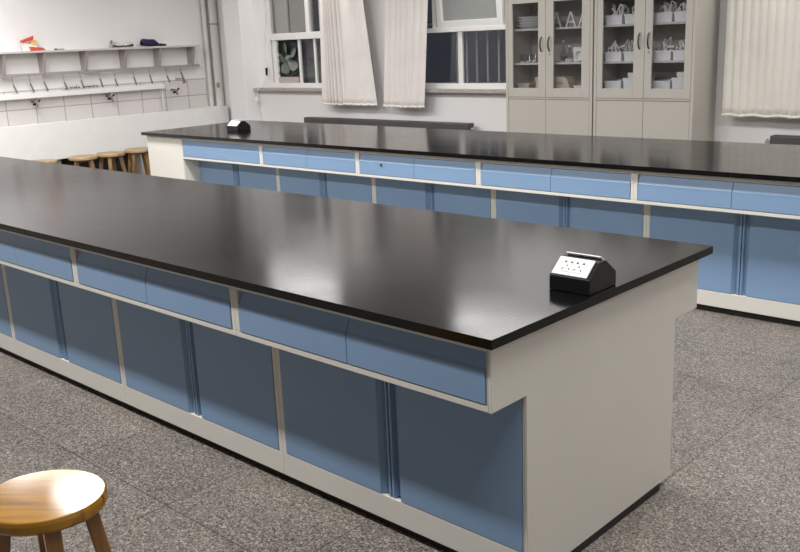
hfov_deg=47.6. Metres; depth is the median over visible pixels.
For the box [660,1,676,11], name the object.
cable bundle
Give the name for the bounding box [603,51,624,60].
tray
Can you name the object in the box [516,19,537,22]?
shallow dish
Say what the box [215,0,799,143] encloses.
wall
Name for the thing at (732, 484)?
floor
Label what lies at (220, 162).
base cabinet
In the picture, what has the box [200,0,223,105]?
vertical pipe
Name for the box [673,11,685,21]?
tray
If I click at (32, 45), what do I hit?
snack packet
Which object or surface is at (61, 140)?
sink counter
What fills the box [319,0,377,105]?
curtain
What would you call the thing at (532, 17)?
shallow dish
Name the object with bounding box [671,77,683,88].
tray
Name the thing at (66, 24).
wall
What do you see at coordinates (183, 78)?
hanging rod
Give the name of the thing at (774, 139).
radiator
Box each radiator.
[304,117,475,129]
[765,135,799,144]
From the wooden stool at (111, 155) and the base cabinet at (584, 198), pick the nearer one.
the base cabinet at (584, 198)
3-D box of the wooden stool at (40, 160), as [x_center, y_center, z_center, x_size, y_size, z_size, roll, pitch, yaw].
[-3.761,-0.963,9.625,0.310,0.522,0.310,11,20,42]
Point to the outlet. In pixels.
(566, 266)
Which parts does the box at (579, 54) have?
lid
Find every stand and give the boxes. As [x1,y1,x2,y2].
[554,13,561,26]
[565,12,576,26]
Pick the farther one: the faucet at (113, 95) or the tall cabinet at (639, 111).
the faucet at (113, 95)
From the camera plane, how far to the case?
8.08 m
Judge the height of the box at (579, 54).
0.125 m
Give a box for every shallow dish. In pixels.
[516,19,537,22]
[517,16,537,19]
[518,22,537,24]
[518,25,537,28]
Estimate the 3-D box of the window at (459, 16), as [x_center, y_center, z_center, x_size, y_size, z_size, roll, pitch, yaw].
[0.513,-2.573,9.198,1.580,1.398,0.180,11,20,42]
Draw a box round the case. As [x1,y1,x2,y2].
[554,76,577,87]
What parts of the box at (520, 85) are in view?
lid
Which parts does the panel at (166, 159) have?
panel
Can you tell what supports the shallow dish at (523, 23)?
on the shallow dish at (520, 26)
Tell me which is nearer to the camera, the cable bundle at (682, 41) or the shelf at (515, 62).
the cable bundle at (682, 41)
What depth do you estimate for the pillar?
11.35 m
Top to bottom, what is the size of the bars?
0.523 m
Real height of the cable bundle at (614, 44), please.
0.163 m
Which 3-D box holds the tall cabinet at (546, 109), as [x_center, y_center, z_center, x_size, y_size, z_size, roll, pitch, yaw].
[1.452,-1.569,8.273,0.914,1.950,0.446,11,20,42]
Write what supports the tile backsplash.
attached to the wall at (66, 24)
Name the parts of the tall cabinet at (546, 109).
glass door, door, door, glass door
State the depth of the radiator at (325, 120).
9.82 m
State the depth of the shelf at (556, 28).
8.21 m
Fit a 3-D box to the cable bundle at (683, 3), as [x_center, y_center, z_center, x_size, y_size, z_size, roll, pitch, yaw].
[2.299,-2.128,7.233,0.145,0.155,0.137,11,20,42]
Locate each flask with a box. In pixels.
[559,40,567,61]
[564,45,573,61]
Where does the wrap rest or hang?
on the wall shelf at (190, 49)
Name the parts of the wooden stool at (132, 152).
leg, leg, seat, leg, leg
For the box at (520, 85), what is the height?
0.112 m
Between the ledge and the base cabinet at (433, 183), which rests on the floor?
the base cabinet at (433, 183)
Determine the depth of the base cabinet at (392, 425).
2.85 m
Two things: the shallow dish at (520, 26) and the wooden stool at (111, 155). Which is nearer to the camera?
the shallow dish at (520, 26)
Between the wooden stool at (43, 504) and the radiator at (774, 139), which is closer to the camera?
the wooden stool at (43, 504)
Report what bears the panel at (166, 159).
on the floor
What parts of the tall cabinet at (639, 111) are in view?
door, glass door, door, glass door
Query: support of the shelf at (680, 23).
attached to the tall cabinet at (639, 111)
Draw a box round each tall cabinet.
[505,0,594,135]
[593,0,719,140]
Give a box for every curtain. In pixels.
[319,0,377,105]
[383,0,427,107]
[721,0,799,118]
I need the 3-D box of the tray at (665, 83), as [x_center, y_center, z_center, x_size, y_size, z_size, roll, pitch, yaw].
[2.220,-1.575,7.535,0.173,0.102,0.248,11,20,42]
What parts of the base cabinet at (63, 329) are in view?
drawer, door, drawer, door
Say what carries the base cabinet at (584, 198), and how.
on the floor
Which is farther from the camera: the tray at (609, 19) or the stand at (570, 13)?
the stand at (570, 13)
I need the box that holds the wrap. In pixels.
[109,40,133,47]
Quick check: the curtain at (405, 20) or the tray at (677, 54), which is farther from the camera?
the curtain at (405, 20)
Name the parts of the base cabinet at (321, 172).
drawer, door, drawer, door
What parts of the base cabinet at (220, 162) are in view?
door, drawer, door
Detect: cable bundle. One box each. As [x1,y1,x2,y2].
[608,39,627,51]
[612,4,628,14]
[628,40,633,50]
[657,37,676,50]
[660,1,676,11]
[676,2,685,11]
[676,40,684,49]
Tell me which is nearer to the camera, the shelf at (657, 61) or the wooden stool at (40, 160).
the shelf at (657, 61)
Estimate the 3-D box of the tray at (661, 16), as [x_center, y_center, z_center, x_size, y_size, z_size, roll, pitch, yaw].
[2.197,-2.110,7.396,0.173,0.077,0.248,11,20,42]
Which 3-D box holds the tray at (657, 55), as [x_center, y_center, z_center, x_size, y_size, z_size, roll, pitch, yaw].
[2.209,-1.820,7.471,0.173,0.077,0.248,11,20,42]
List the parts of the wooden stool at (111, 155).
leg, seat, leg, leg, leg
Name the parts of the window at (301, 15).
sill, louvre panel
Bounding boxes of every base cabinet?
[0,229,132,409]
[0,264,22,359]
[72,247,291,480]
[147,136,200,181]
[181,138,278,190]
[233,287,524,551]
[260,144,373,202]
[357,151,493,217]
[478,159,646,236]
[634,171,799,326]
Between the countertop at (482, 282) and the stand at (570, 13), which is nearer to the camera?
the countertop at (482, 282)
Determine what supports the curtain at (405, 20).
hanging from the wall at (487, 111)
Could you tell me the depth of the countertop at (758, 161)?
6.19 m
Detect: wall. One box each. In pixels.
[0,0,216,105]
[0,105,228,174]
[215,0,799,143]
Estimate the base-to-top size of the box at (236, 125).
0.100 m
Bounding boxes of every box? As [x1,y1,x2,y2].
[227,119,250,131]
[518,83,535,87]
[549,252,615,295]
[573,47,581,61]
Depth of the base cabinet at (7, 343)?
4.88 m
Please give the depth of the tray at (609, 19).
7.60 m
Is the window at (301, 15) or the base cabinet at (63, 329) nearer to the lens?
the base cabinet at (63, 329)
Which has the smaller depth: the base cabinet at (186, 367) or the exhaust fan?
the base cabinet at (186, 367)
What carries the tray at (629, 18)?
on the tall cabinet at (639, 111)
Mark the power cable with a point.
(266, 68)
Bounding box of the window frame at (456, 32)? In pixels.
[425,32,458,82]
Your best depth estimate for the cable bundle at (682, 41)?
7.31 m
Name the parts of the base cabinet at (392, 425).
drawer, door, drawer, door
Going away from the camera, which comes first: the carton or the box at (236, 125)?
the carton
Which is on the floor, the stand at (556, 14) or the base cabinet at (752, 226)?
the base cabinet at (752, 226)
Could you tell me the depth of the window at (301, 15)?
10.97 m
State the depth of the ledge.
10.64 m
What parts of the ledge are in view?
notice strip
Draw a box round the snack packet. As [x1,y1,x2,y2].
[20,36,44,50]
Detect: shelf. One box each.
[0,39,199,77]
[514,26,581,30]
[514,61,580,64]
[603,60,683,63]
[604,21,685,26]
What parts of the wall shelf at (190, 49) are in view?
rail, folded cap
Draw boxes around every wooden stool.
[0,469,111,551]
[32,159,57,162]
[68,154,97,167]
[96,151,126,171]
[124,147,150,174]
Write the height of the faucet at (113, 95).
0.091 m
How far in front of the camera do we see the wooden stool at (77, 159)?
9.77 m
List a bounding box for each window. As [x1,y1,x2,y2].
[253,0,321,91]
[425,0,505,93]
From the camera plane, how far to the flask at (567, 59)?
7.98 m
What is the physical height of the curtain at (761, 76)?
1.730 m
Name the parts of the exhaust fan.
blade, blade, blade, blade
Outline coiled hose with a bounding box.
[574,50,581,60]
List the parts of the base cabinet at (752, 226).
drawer, door, drawer, door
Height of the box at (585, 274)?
0.100 m
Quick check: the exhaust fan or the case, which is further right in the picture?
the case
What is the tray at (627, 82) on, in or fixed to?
on the flat box
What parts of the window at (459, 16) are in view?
sill, frosted pane, sash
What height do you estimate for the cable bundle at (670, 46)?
0.167 m
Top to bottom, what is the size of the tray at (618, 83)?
0.102 m
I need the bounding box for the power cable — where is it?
[255,0,267,101]
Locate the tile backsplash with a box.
[0,78,207,126]
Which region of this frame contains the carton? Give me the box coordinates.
[677,72,683,77]
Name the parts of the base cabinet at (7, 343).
door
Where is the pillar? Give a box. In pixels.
[222,0,261,120]
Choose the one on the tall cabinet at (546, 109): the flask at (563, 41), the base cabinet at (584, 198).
the flask at (563, 41)
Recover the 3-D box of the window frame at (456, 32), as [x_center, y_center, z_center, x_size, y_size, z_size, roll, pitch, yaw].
[0.460,-2.359,9.815,0.475,0.518,0.046,11,20,42]
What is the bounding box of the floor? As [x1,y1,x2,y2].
[0,309,799,551]
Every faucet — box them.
[31,99,40,107]
[105,94,114,101]
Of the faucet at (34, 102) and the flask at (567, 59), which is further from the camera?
the faucet at (34, 102)
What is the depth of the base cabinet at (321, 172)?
7.18 m
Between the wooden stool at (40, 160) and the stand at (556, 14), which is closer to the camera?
the stand at (556, 14)
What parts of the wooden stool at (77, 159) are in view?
seat, leg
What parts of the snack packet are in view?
printed panel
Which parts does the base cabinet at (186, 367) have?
drawer, door, drawer, door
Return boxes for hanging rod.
[179,66,185,82]
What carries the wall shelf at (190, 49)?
attached to the wall at (66, 24)
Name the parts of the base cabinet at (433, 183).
drawer, door, drawer, door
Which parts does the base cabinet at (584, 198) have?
drawer, door, drawer, door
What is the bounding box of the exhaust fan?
[278,39,304,82]
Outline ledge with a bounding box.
[0,83,164,109]
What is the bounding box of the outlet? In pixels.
[559,259,587,273]
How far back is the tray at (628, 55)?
7.59 m
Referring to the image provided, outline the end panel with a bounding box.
[488,260,698,551]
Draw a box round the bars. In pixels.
[465,30,505,82]
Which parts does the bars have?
rail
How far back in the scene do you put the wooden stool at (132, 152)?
10.34 m
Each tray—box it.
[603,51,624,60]
[603,79,622,87]
[604,15,624,24]
[622,76,654,87]
[623,50,655,60]
[624,14,653,23]
[652,50,672,60]
[652,79,671,88]
[654,12,674,22]
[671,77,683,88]
[672,50,684,59]
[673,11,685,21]
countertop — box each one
[0,157,712,349]
[141,120,799,182]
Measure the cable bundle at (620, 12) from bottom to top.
0.155 m

